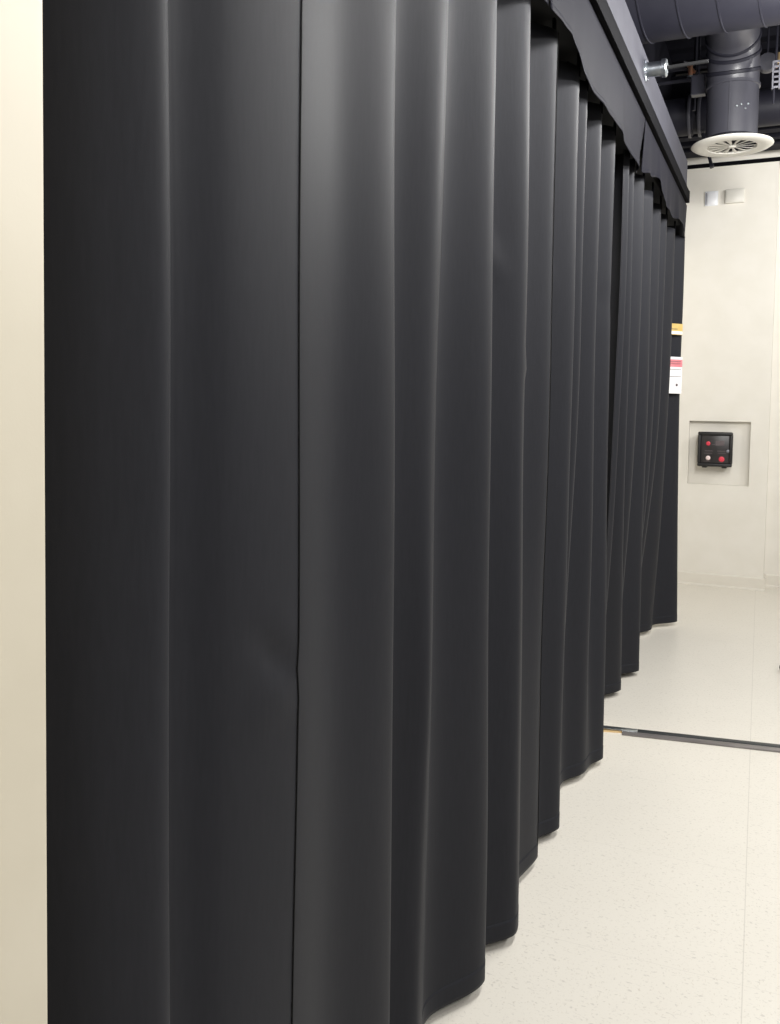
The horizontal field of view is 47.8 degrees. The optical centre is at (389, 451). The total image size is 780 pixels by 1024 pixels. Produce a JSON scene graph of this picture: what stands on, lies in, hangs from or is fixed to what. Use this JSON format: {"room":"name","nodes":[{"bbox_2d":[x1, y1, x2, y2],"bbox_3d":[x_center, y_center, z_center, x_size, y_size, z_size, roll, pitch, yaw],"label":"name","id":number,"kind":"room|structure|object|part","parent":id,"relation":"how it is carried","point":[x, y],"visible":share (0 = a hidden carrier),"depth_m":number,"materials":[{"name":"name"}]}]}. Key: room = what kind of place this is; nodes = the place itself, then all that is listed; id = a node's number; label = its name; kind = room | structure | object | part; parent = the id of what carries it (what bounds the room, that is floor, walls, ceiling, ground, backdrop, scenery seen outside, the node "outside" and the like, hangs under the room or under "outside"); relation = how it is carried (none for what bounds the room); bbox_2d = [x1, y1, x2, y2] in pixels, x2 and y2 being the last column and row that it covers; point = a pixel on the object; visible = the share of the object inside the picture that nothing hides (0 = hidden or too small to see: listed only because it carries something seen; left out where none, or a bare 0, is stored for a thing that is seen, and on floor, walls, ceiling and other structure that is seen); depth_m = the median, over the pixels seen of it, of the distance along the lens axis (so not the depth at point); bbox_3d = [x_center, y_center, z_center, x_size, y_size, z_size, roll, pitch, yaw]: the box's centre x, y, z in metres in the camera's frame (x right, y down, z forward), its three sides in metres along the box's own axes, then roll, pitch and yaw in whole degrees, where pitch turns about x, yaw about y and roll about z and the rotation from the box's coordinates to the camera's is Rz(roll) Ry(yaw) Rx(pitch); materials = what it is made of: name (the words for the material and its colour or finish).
{"room":"laboratory","nodes":[
{"label":"laboratory","id":0,"kind":"room"},
{"bbox_2d":[0,0,46,1023],"bbox_3d":[-1.119,0.094,-0.595,0.350,2.840,3.192,2,3,24],"label":"wall","id":1,"kind":"structure","parent":0,"point":[23,838],"depth_m":0.76,"materials":[{"name":"beige paint"}]},
{"bbox_2d":[590,0,689,202],"bbox_3d":[0.495,-1.532,2.540,0.032,0.080,7.162,2,3,24],"label":"header rail","id":2,"kind":"object","parent":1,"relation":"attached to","point":[601,8],"visible":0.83,"depth_m":3.76,"materials":[{"name":"grey metal"}]},
{"bbox_2d":[550,0,644,172],"bbox_3d":[0.821,-1.398,3.304,0.035,0.262,1.820,2,3,23],"label":"valance","id":3,"kind":"object","parent":2,"relation":"hanging from","point":[604,74],"visible":1,"depth_m":3.18,"materials":[{"name":"grey fabric"}]},
{"bbox_2d":[641,119,686,237],"bbox_3d":[1.591,-1.486,5.019,0.026,0.243,1.915,2,3,24],"label":"valance","id":4,"kind":"object","parent":2,"relation":"hanging from","point":[654,163],"visible":1,"depth_m":4.74,"materials":[{"name":"grey fabric"}]},
{"bbox_2d":[425,584,779,1023],"bbox_3d":[2.665,1.484,2.107,5.150,0.100,11.100,2,3,24],"label":"floor","id":5,"kind":"structure","parent":0,"point":[654,898],"depth_m":2.94,"materials":[{"name":"beige tile"}]},
{"bbox_2d":[603,725,779,752],"bbox_3d":[2.000,1.327,3.842,2.320,0.010,0.083,2,3,15],"label":"floor track","id":6,"kind":"object","parent":5,"relation":"on","point":[697,739],"visible":0.81,"depth_m":4.00,"materials":[{"name":"metal"}]},
{"bbox_2d":[607,0,687,184],"bbox_3d":[0.043,-1.635,1.920,0.295,0.265,8.870,2,3,24],"label":"beam","id":7,"kind":"structure","parent":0,"point":[619,9],"depth_m":4.18,"materials":[{"name":"grey metal"}]},
{"bbox_2d":[643,58,708,81],"bbox_3d":[1.321,-1.779,4.060,0.280,0.096,0.096,2,3,24],"label":"flange","id":8,"kind":"object","parent":7,"relation":"attached to","point":[657,68],"visible":1,"depth_m":4.07,"materials":[{"name":"metal"}]},
{"bbox_3d":[1.198,-1.784,4.115,0.012,0.096,0.096,2,3,24],"label":"wall plate","id":9,"kind":"part","parent":8,"relation":"part of","materials":[{"name":"metal"}]},
{"bbox_2d":[642,41,675,99],"bbox_3d":[0.215,-2.268,2.735,0.100,1.450,10.550,2,3,24],"label":"wall","id":10,"kind":"structure","parent":0,"point":[657,51],"depth_m":6.70,"materials":[{"name":"black paint"}]},
{"bbox_2d":[665,25,779,74],"bbox_3d":[2.761,-2.972,1.931,5.350,0.120,11.225,2,3,24],"label":"ceiling","id":11,"kind":"structure","parent":0,"point":[680,50],"depth_m":6.94,"materials":[{"name":"black paint"}]},
{"bbox_2d":[692,37,697,110],"bbox_3d":[2.157,-2.780,6.212,0.032,0.730,0.032,2,3,24],"label":"conduit","id":12,"kind":"object","parent":11,"relation":"attached to","point":[695,38],"visible":0.41,"depth_m":6.21,"materials":[{"name":"grey metal"}]},
{"bbox_2d":[691,36,705,97],"bbox_3d":[2.064,-2.753,5.858,0.090,0.750,0.064,2,3,24],"label":"junction box","id":13,"kind":"object","parent":11,"relation":"hanging from","point":[698,82],"visible":0.89,"depth_m":5.85,"materials":[{"name":"grey metal"}]},
{"bbox_3d":[2.047,-2.443,5.847,0.082,0.120,0.004,2,3,24],"label":"lid","id":14,"kind":"part","parent":13,"relation":"part of","materials":[{"name":"grey metal"}]},
{"bbox_3d":[2.066,-2.818,5.856,0.012,0.620,0.012,2,3,24],"label":"hanger rod","id":15,"kind":"part","parent":13,"relation":"part of","materials":[{"name":"grey metal"}]},
{"bbox_2d":[625,0,779,43],"bbox_3d":[3.701,-2.625,4.067,5.160,0.767,0.552,2,3,24],"label":"duct","id":16,"kind":"object","parent":11,"relation":"hanging from","point":[654,21],"visible":0.96,"depth_m":4.85,"materials":[{"name":"grey metal"}]},
{"bbox_2d":[705,28,761,137],"bbox_3d":[2.136,-2.419,5.503,0.334,0.785,0.751,2,3,24],"label":"duct","id":17,"kind":"object","parent":16,"relation":"attached to","point":[733,66],"visible":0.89,"depth_m":5.56,"materials":[{"name":"metal"}]},
{"bbox_2d":[691,131,773,156],"bbox_3d":[2.221,-2.003,5.714,0.504,0.058,0.504,2,3,24],"label":"vent","id":18,"kind":"object","parent":17,"relation":"attached to","point":[729,144],"visible":1,"depth_m":5.70,"materials":[{"name":"white metal"}]},
{"bbox_2d":[657,67,778,85],"bbox_3d":[4.203,-2.775,5.173,5.150,0.568,0.035,2,3,24],"label":"pipe","id":19,"kind":"object","parent":11,"relation":"hanging from","point":[777,68],"visible":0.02,"depth_m":6.16,"materials":[{"name":"grey metal"}]},
{"bbox_2d":[684,61,695,77],"bbox_3d":[2.088,-2.664,6.128,0.085,0.117,0.044,2,3,24],"label":"valve","id":20,"kind":"object","parent":19,"relation":"on","point":[691,71],"visible":0.7,"depth_m":6.11,"materials":[{"name":"brown metal"}]},
{"bbox_2d":[668,51,779,72],"bbox_3d":[4.286,-2.859,5.352,5.150,0.417,0.054,2,3,24],"label":"pipe","id":21,"kind":"object","parent":11,"relation":"hanging from","point":[704,65],"visible":0.18,"depth_m":6.32,"materials":[{"name":"grey metal"}]},
{"bbox_2d":[760,26,779,73],"bbox_3d":[2.461,-2.787,5.686,0.146,0.652,0.050,2,3,24],"label":"round cap","id":22,"kind":"object","parent":11,"relation":"hanging from","point":[766,60],"visible":0.7,"depth_m":5.69,"materials":[{"name":"grey metal"}]},
{"bbox_3d":[2.453,-2.844,5.692,0.012,0.540,0.012,2,3,24],"label":"hanger rod","id":23,"kind":"part","parent":22,"relation":"part of","materials":[{"name":"black metal"}]},
{"bbox_2d":[772,25,779,103],"bbox_3d":[2.400,-2.631,5.441,0.047,0.940,0.024,2,3,24],"label":"channel","id":24,"kind":"object","parent":11,"relation":"hanging from","point":[777,26],"visible":0.91,"depth_m":5.45,"materials":[{"name":"grey metal"}]},
{"bbox_3d":[2.383,-2.212,5.467,0.014,0.100,0.014,2,3,24],"label":"rod","id":25,"kind":"part","parent":24,"relation":"part of","materials":[{"name":"grey metal"}]},
{"bbox_3d":[2.399,-2.759,5.435,0.014,0.685,0.014,2,3,24],"label":"threaded rod","id":26,"kind":"part","parent":24,"relation":"part of","materials":[{"name":"grey metal"}]},
{"bbox_2d":[676,71,779,577],"bbox_3d":[2.789,-1.029,7.577,0.935,4.350,0.280,2,3,24],"label":"wall","id":27,"kind":"structure","parent":0,"point":[730,260],"depth_m":7.42,"materials":[{"name":"beige paint"}]},
{"bbox_2d":[705,191,717,205],"bbox_3d":[2.704,-2.131,7.400,0.104,0.122,0.020,2,3,24],"label":"wall sensor","id":28,"kind":"object","parent":27,"relation":"attached to","point":[711,197],"visible":1,"depth_m":7.39,"materials":[{"name":"white plastic"}]},
{"bbox_2d":[697,432,732,467],"bbox_3d":[2.757,-0.018,7.458,0.276,0.304,0.156,2,3,24],"label":"control box","id":29,"kind":"object","parent":27,"relation":"attached to","point":[715,449],"visible":1,"depth_m":7.40,"materials":[{"name":"black plastic"}]},
{"bbox_3d":[2.735,-0.022,7.405,0.222,0.232,0.008,2,3,24],"label":"panel","id":30,"kind":"part","parent":29,"relation":"part of","materials":[{"name":"black plastic"}]},
{"bbox_2d":[677,571,763,591],"bbox_3d":[2.744,1.096,7.527,0.845,0.110,0.022,2,3,24],"label":"baseboard","id":31,"kind":"structure","parent":27,"relation":"attached to","point":[683,577],"depth_m":7.50,"materials":[{"name":"beige plastic"}]},
{"bbox_2d":[687,157,779,168],"bbox_3d":[4.763,-2.327,6.467,5.150,0.030,0.020,2,3,24],"label":"trim","id":32,"kind":"structure","parent":27,"relation":"attached to","point":[772,159],"depth_m":7.30,"materials":[{"name":"black metal"}]},
{"bbox_2d":[725,188,744,203],"bbox_3d":[2.868,-2.129,7.320,0.148,0.115,0.033,2,3,24],"label":"wall box","id":33,"kind":"object","parent":27,"relation":"attached to","point":[731,195],"visible":1,"depth_m":7.31,"materials":[{"name":"beige plastic"}]},
{"bbox_2d":[763,574,765,590],"bbox_3d":[3.172,1.107,7.457,0.013,0.108,0.222,2,3,24],"label":"baseboard","id":34,"kind":"structure","parent":27,"relation":"attached to","point":[764,574],"depth_m":7.36,"materials":[{"name":"beige plastic"}]},
{"bbox_2d":[764,169,779,574],"bbox_3d":[5.247,-0.943,6.664,4.330,4.350,0.180,2,3,24],"label":"wall","id":35,"kind":"structure","parent":0,"point":[772,537],"depth_m":7.49,"materials":[{"name":"beige paint"}]},
{"bbox_2d":[765,574,779,587],"bbox_3d":[5.180,1.179,6.679,4.312,0.110,0.022,2,3,24],"label":"baseboard","id":36,"kind":"structure","parent":35,"relation":"attached to","point":[771,580],"depth_m":7.53,"materials":[{"name":"beige plastic"}]},
{"bbox_3d":[5.095,-0.644,0.920,0.100,4.350,11.100,2,3,24],"label":"wall","id":37,"kind":"structure","parent":0,"visible":0},
{"bbox_2d":[664,88,779,137],"bbox_3d":[4.389,-2.424,5.621,5.150,0.310,0.310,2,3,24],"label":"duct","id":38,"kind":"object","parent":37,"relation":"attached to","point":[686,122],"visible":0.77,"depth_m":6.45,"materials":[{"name":"grey metal"}]},
{"bbox_2d":[701,132,713,168],"bbox_3d":[2.355,-2.233,6.521,0.098,0.261,0.052,2,3,24],"label":"strap","id":39,"kind":"object","parent":38,"relation":"hanging from","point":[711,165],"visible":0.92,"depth_m":6.50,"materials":[{"name":"black metal"}]},
{"bbox_2d":[671,63,779,158],"bbox_3d":[4.679,-2.668,6.248,5.150,0.620,0.180,2,3,24],"label":"ceiling beam","id":40,"kind":"structure","parent":37,"relation":"attached to","point":[679,90],"depth_m":7.19,"materials":[{"name":"black metal"}]},
{"bbox_2d":[678,125,779,141],"bbox_3d":[4.537,-2.454,5.949,5.150,0.160,0.100,2,3,24],"label":"ceiling beam","id":41,"kind":"structure","parent":37,"relation":"attached to","point":[769,129],"depth_m":6.72,"materials":[{"name":"black metal"}]},
{"bbox_2d":[680,132,779,148],"bbox_3d":[4.606,-2.471,6.103,5.150,0.200,0.060,2,3,24],"label":"ceiling beam","id":42,"kind":"structure","parent":37,"relation":"attached to","point":[776,135],"depth_m":7.06,"materials":[{"name":"black metal"}]},
{"bbox_3d":[0.181,-0.096,2.849,0.100,2.900,10.550,2,3,24],"label":"wall","id":43,"kind":"structure","parent":0,"visible":0},
{"bbox_2d":[531,0,679,225],"bbox_3d":[0.406,-1.418,2.562,0.100,0.147,7.120,2,3,24],"label":"track","id":44,"kind":"object","parent":43,"relation":"attached to","point":[541,13],"visible":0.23,"depth_m":3.10,"materials":[{"name":"black metal"}]},
{"bbox_2d":[42,0,302,1023],"bbox_3d":[-0.365,0.068,1.044,0.116,2.686,0.796,4,4,41],"label":"curtain","id":45,"kind":"object","parent":44,"relation":"hanging from","point":[172,128],"visible":0.97,"depth_m":1.14,"materials":[{"name":"black fabric"}]},
{"bbox_2d":[293,0,558,1023],"bbox_3d":[0.166,0.021,2.102,0.138,2.686,1.598,2,3,24],"label":"curtain","id":46,"kind":"object","parent":44,"relation":"hanging from","point":[428,127],"visible":0.9,"depth_m":1.88,"materials":[{"name":"black fabric"}]},
{"bbox_2d":[538,18,615,837],"bbox_3d":[0.669,-0.034,3.293,0.142,2.686,1.048,2,3,26],"label":"curtain","id":47,"kind":"object","parent":44,"relation":"hanging from","point":[574,599],"visible":0.67,"depth_m":3.37,"materials":[{"name":"black fabric"}]},
{"bbox_2d":[604,150,684,694],"bbox_3d":[1.456,-0.115,5.077,0.225,2.686,2.284,2,3,24],"label":"curtain","id":48,"kind":"object","parent":44,"relation":"hanging from","point":[647,268],"visible":0.94,"depth_m":4.79,"materials":[{"name":"black fabric"}]},
{"bbox_2d":[669,357,682,393],"bbox_3d":[1.902,-0.514,5.895,0.140,0.245,0.005,0,3,-25],"label":"warning sign","id":49,"kind":"object","parent":48,"relation":"attached to","point":[675,385],"visible":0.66,"depth_m":5.90,"materials":[{"name":"white paper"}]},
{"bbox_2d":[672,323,682,334],"bbox_3d":[1.905,-0.820,5.878,0.130,0.074,0.005,0,3,-25],"label":"tag","id":50,"kind":"object","parent":48,"relation":"attached to","point":[677,329],"visible":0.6,"depth_m":5.88,"materials":[{"name":"yellow paper"}]},
{"bbox_2d":[530,21,683,235],"bbox_3d":[0.182,-1.278,2.274,0.286,0.480,9.600,2,3,24],"label":"trim","id":51,"kind":"structure","parent":43,"relation":"attached to","point":[679,228],"depth_m":5.94,"materials":[{"name":"black metal"}]}
]}

